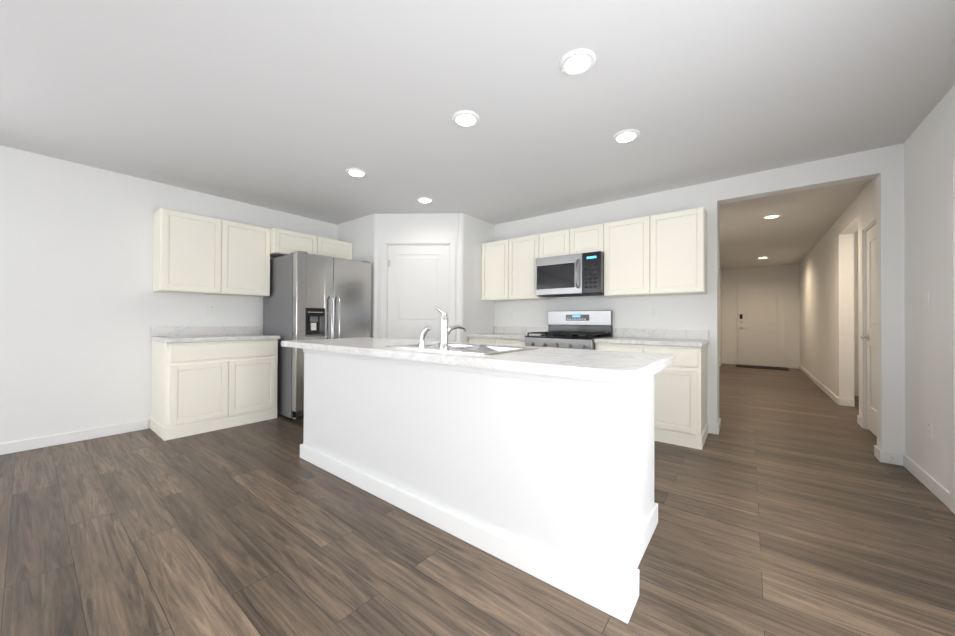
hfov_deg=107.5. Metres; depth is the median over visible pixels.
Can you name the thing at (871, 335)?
hall door
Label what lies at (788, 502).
floor
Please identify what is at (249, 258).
upper cabinet
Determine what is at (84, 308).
wall
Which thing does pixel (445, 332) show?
faucet
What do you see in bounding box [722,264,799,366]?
wall
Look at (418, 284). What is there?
pantry door
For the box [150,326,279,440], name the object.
base cabinet
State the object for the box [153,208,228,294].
upper cabinet
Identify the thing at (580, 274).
over-the-range microwave
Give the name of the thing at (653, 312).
electrical outlet
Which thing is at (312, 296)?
fridge
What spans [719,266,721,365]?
wall
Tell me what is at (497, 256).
upper cabinet
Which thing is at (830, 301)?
wall
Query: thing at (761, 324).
entry door
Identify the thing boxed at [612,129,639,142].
recessed light
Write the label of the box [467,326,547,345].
base cabinet
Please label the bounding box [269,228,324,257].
upper cabinet
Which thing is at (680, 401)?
base cabinet
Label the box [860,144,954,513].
door frame
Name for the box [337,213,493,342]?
wall
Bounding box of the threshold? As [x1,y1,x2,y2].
[736,364,788,370]
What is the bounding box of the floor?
[0,364,954,635]
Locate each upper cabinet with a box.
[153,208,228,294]
[229,221,272,296]
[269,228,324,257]
[325,238,352,259]
[481,238,516,301]
[513,234,549,300]
[541,229,572,257]
[573,223,604,253]
[602,215,664,296]
[657,207,706,295]
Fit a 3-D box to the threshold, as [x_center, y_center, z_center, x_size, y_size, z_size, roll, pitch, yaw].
[6.872,1.194,8.478,0.980,0.012,0.580,0,-1,38]
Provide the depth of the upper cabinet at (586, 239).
3.90 m
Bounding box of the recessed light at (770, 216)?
[762,214,780,218]
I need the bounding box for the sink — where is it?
[387,342,537,354]
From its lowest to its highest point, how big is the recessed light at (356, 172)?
0.015 m
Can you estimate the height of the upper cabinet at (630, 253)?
0.790 m
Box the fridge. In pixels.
[263,251,371,418]
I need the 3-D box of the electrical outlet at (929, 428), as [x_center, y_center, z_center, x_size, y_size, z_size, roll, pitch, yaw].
[2.992,0.732,2.317,0.008,0.118,0.072,0,-1,38]
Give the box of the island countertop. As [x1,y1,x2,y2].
[281,337,675,384]
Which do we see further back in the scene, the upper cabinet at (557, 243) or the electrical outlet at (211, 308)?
the upper cabinet at (557, 243)
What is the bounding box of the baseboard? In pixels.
[0,360,948,507]
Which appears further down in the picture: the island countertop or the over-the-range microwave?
the island countertop
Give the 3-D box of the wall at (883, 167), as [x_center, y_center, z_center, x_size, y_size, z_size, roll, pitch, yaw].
[1.138,-0.105,4.575,5.705,2.490,0.320,0,-1,38]
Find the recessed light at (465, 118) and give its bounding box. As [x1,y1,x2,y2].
[452,110,479,126]
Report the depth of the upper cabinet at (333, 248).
4.69 m
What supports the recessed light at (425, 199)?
in the ceiling
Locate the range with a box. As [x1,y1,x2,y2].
[525,310,612,349]
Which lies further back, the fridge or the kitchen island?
the fridge
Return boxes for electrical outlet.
[208,303,215,313]
[650,307,656,317]
[927,419,932,438]
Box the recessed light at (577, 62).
[559,48,595,75]
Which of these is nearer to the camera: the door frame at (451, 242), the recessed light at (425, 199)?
the recessed light at (425, 199)
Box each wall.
[0,145,336,443]
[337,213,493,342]
[494,143,904,453]
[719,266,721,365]
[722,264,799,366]
[799,84,954,490]
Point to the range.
(576, 329)
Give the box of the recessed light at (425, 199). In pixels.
[417,197,432,202]
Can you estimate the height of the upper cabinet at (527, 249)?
0.790 m
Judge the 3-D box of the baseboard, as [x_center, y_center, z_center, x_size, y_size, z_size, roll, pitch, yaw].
[0.810,1.089,4.037,5.845,0.090,15.150,0,-1,38]
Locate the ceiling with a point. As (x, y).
(294, 106)
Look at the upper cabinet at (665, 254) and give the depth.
3.35 m
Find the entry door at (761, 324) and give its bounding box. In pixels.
[738,283,785,366]
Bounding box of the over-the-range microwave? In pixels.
[536,251,603,296]
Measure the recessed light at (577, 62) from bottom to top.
0.015 m
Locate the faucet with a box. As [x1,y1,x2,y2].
[418,307,466,348]
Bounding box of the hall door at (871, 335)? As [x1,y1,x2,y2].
[860,224,876,436]
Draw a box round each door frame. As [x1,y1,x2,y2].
[380,238,455,341]
[734,280,789,367]
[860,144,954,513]
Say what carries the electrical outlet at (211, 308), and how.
attached to the wall at (84, 308)
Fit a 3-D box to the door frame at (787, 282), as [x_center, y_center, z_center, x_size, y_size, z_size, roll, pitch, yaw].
[7.087,0.141,8.757,1.090,2.125,0.016,0,-1,38]
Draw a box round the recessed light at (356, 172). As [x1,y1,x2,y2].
[346,168,366,176]
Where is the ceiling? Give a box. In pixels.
[0,0,954,268]
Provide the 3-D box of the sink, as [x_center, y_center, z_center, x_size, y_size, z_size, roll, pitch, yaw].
[-0.110,0.287,2.286,0.850,0.197,0.530,0,-1,38]
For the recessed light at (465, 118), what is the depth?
2.38 m
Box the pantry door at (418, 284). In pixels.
[387,245,448,341]
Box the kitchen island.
[300,349,669,623]
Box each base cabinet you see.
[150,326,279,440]
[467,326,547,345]
[594,328,708,449]
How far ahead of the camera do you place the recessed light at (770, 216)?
4.56 m

